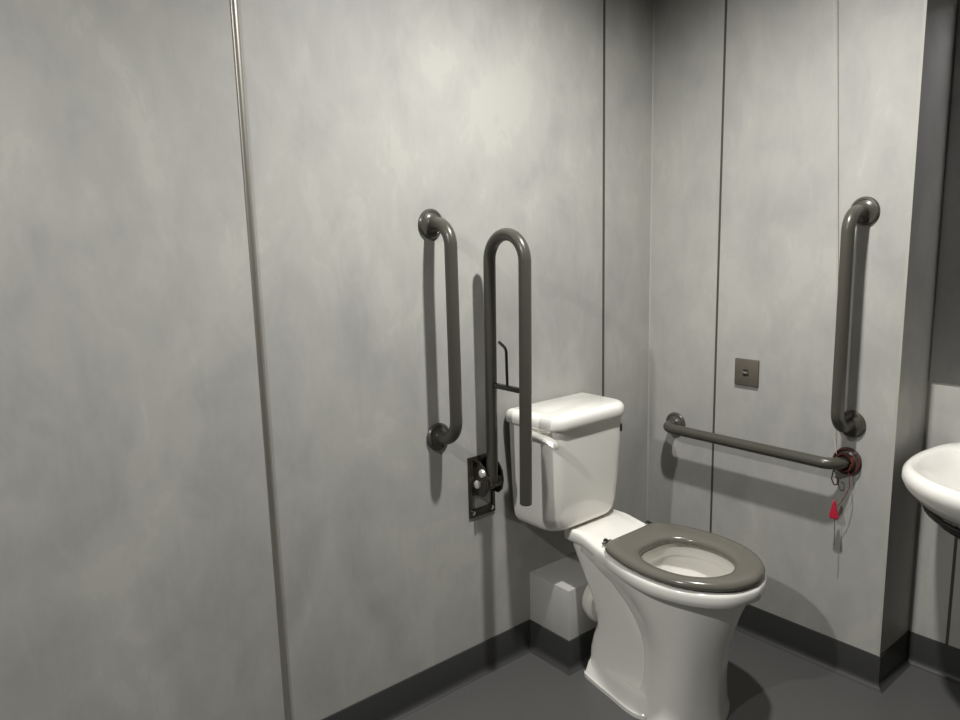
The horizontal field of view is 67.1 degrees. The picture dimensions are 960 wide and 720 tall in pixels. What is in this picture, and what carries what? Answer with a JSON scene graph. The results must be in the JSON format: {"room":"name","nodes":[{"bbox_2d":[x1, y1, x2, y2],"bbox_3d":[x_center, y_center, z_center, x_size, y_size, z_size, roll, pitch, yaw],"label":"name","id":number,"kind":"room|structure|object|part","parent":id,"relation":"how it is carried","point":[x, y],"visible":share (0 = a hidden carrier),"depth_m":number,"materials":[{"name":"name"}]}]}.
{"room":"public restroom","nodes":[
{"label":"public restroom","id":0,"kind":"room"},
{"bbox_2d":[0,0,652,719],"bbox_3d":[-0.756,-0.110,1.562,4.116,2.450,0.100,-9,12,-39],"label":"wall","id":1,"kind":"structure","parent":0,"point":[137,576],"depth_m":1.75,"materials":[{"name":"paint"}]},
{"bbox_2d":[230,0,291,719],"bbox_3d":[-0.521,-0.186,1.678,0.015,2.349,0.006,-9,12,-39],"label":"trim","id":2,"kind":"structure","parent":1,"relation":"attached to","point":[234,3],"depth_m":1.70,"materials":[{"name":"metal"}]},
{"bbox_2d":[321,619,529,719],"bbox_3d":[-1.048,1.114,1.417,3.180,0.101,0.022,-9,12,-39],"label":"baseboard","id":3,"kind":"structure","parent":1,"relation":"attached to","point":[398,701],"depth_m":2.18,"materials":[{"name":"plastic"}]},
{"bbox_2d":[418,209,462,449],"bbox_3d":[-0.095,-0.071,1.986,0.080,0.680,0.108,-9,12,-39],"label":"grab rail","id":4,"kind":"object","parent":1,"relation":"attached to","point":[431,223],"visible":1,"depth_m":1.95,"materials":[{"name":"grey metal"}]},
{"bbox_2d":[467,228,531,518],"bbox_3d":[0.067,0.061,2.063,0.102,0.862,0.226,-9,12,-39],"label":"support rail","id":5,"kind":"object","parent":1,"relation":"attached to","point":[485,472],"visible":1,"depth_m":2.04,"materials":[{"name":"grey metal"}]},
{"bbox_3d":[0.005,0.380,2.203,0.102,0.190,0.006,-9,12,-39],"label":"wall plate","id":6,"kind":"part","parent":5,"relation":"part of","materials":[{"name":"metal"}]},
{"bbox_2d":[602,0,605,395],"bbox_3d":[0.417,-0.339,2.445,0.009,2.349,0.002,-9,12,-39],"label":"trim","id":7,"kind":"structure","parent":1,"relation":"attached to","point":[604,1],"depth_m":2.42,"materials":[{"name":"grey metal"}]},
{"bbox_2d":[401,630,959,719],"bbox_3d":[0.227,1.327,0.562,4.216,0.100,3.200,-9,12,-39],"label":"floor","id":8,"kind":"structure","parent":0,"point":[765,681],"depth_m":2.15,"materials":[{"name":"grey plastic"}]},
{"bbox_2d":[530,553,597,640],"bbox_3d":[0.323,0.825,2.421,0.260,0.268,0.178,-9,12,-39],"label":"pipe boxing","id":9,"kind":"object","parent":8,"relation":"on","point":[557,588],"visible":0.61,"depth_m":2.33,"materials":[{"name":"grey laminate"}]},
{"bbox_2d":[530,619,569,675],"bbox_3d":[0.224,0.926,2.339,0.022,0.101,0.200,-9,12,-39],"label":"trim","id":10,"kind":"structure","parent":9,"relation":"attached to","point":[547,645],"depth_m":2.34,"materials":[{"name":"plastic"}]},
{"bbox_2d":[569,626,596,675],"bbox_3d":[0.389,0.918,2.359,0.304,0.101,0.022,-9,12,-39],"label":"trim","id":11,"kind":"structure","parent":9,"relation":"attached to","point":[580,646],"depth_m":2.31,"materials":[{"name":"plastic"}]},
{"bbox_2d":[506,392,766,719],"bbox_3d":[0.458,0.580,2.127,0.426,0.841,0.735,-9,12,-39],"label":"toilet","id":12,"kind":"object","parent":8,"relation":"on","point":[667,601],"visible":1,"depth_m":2.12,"materials":[{"name":"white ceramic"}]},
{"bbox_3d":[0.169,0.228,2.103,0.040,0.037,0.154,-9,12,-39],"label":"flush lever","id":13,"kind":"part","parent":12,"relation":"part of","materials":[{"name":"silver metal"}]},
{"bbox_3d":[0.277,0.159,2.254,0.358,0.043,0.218,-9,12,-39],"label":"lid","id":14,"kind":"part","parent":12,"relation":"part of","materials":[{"name":"white ceramic"}]},
{"bbox_3d":[0.582,0.547,2.023,0.351,0.024,0.417,-9,12,-39],"label":"seat","id":15,"kind":"part","parent":12,"relation":"part of","materials":[{"name":"grey plastic"}]},
{"bbox_2d":[648,0,957,654],"bbox_3d":[1.009,-0.294,2.390,0.316,2.450,0.852,-9,12,-39],"label":"wall","id":16,"kind":"structure","parent":0,"point":[777,301],"depth_m":2.22,"materials":[{"name":"paint"}]},
{"bbox_2d":[646,0,654,520],"bbox_3d":[0.614,-0.371,2.604,0.004,2.349,0.004,-9,12,-39],"label":"trim","id":17,"kind":"structure","parent":16,"relation":"attached to","point":[653,0],"depth_m":2.60,"materials":[{"name":"grey metal"}]},
{"bbox_2d":[710,0,726,532],"bbox_3d":[0.790,-0.341,2.396,0.002,2.349,0.007,-9,12,-39],"label":"trim","id":18,"kind":"structure","parent":16,"relation":"attached to","point":[725,19],"depth_m":2.39,"materials":[{"name":"grey metal"}]},
{"bbox_2d":[734,358,759,386],"bbox_3d":[0.870,0.041,2.364,0.014,0.088,0.084,-9,12,-39],"label":"wall switch","id":19,"kind":"object","parent":16,"relation":"attached to","point":[746,370],"visible":1,"depth_m":2.36,"materials":[{"name":"grey metal"}]},
{"bbox_2d":[663,412,861,472],"bbox_3d":[0.864,0.268,2.351,0.096,0.082,0.685,-9,12,-39],"label":"grab rail","id":20,"kind":"object","parent":16,"relation":"attached to","point":[674,424],"visible":0.99,"depth_m":2.27,"materials":[{"name":"grey metal"}]},
{"bbox_2d":[735,604,881,693],"bbox_3d":[0.916,0.886,2.470,0.022,0.101,0.874,-9,12,-39],"label":"baseboard","id":21,"kind":"structure","parent":16,"relation":"attached to","point":[862,667],"depth_m":2.31,"materials":[{"name":"plastic"}]},
{"bbox_2d":[831,196,879,436],"bbox_3d":[1.042,-0.108,2.041,0.118,0.693,0.080,-9,12,-39],"label":"grab rail","id":22,"kind":"object","parent":16,"relation":"attached to","point":[863,211],"visible":1,"depth_m":2.01,"materials":[{"name":"grey metal"}]},
{"bbox_2d":[879,631,910,692],"bbox_3d":[1.271,0.921,2.214,0.238,0.101,0.022,-9,12,-39],"label":"baseboard","id":23,"kind":"structure","parent":16,"relation":"attached to","point":[894,661],"depth_m":2.22,"materials":[{"name":"plastic"}]},
{"bbox_2d":[877,0,927,656],"bbox_3d":[1.159,-0.277,1.961,0.008,2.349,0.008,-9,12,-39],"label":"trim","id":24,"kind":"structure","parent":16,"relation":"attached to","point":[925,10],"depth_m":1.98,"materials":[{"name":"grey metal"}]},
{"bbox_2d":[908,0,959,648],"bbox_3d":[2.050,-0.139,1.315,0.100,2.450,2.148,-9,12,-39],"label":"wall","id":25,"kind":"structure","parent":0,"point":[934,546],"depth_m":2.19,"materials":[{"name":"concrete"}]},
{"bbox_2d":[901,443,959,538],"bbox_3d":[1.348,0.406,1.819,0.491,0.490,0.528,-9,12,-39],"label":"basin","id":26,"kind":"object","parent":25,"relation":"attached to","point":[932,475],"visible":1,"depth_m":1.88,"materials":[{"name":"white ceramic"}]},
{"bbox_2d":[908,630,959,684],"bbox_3d":[2.032,1.026,1.472,0.022,0.101,2.148,-9,12,-39],"label":"baseboard","id":27,"kind":"structure","parent":25,"relation":"attached to","point":[937,658],"depth_m":2.23,"materials":[{"name":"plastic"}]},
{"bbox_2d":[929,5,959,384],"bbox_3d":[1.517,-0.418,1.829,0.006,1.045,0.613,-9,12,-39],"label":"mirror","id":28,"kind":"object","parent":25,"relation":"attached to","point":[945,355],"visible":1,"depth_m":2.07,"materials":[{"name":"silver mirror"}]},
{"bbox_2d":[945,526,958,644],"bbox_3d":[1.412,0.473,2.139,0.002,0.799,0.008,-9,12,-39],"label":"trim","id":29,"kind":"structure","parent":25,"relation":"attached to","point":[955,539],"depth_m":2.18,"materials":[{"name":"grey metal"}]},
{"bbox_3d":[0.163,-1.186,0.138,4.216,0.100,3.200,-9,12,-39],"label":"ceiling","id":30,"kind":"structure","parent":0,"visible":0},
{"bbox_2d":[829,12,859,545],"bbox_3d":[1.024,-0.449,2.032,0.161,2.026,0.049,7,13,42],"label":"pull cord","id":31,"kind":"object","parent":30,"relation":"hanging from","point":[833,514],"visible":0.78,"depth_m":2.12,"materials":[{"name":"red plastic"}]},
{"bbox_3d":[1.053,0.445,2.151,0.010,0.057,0.028,-9,12,-39],"label":"triangle pull","id":32,"kind":"part","parent":31,"relation":"part of","materials":[{"name":"red plastic"}]},
{"bbox_3d":[0.995,-0.588,2.032,0.102,1.750,0.022,3,11,27],"label":"cord","id":33,"kind":"part","parent":31,"relation":"part of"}
]}

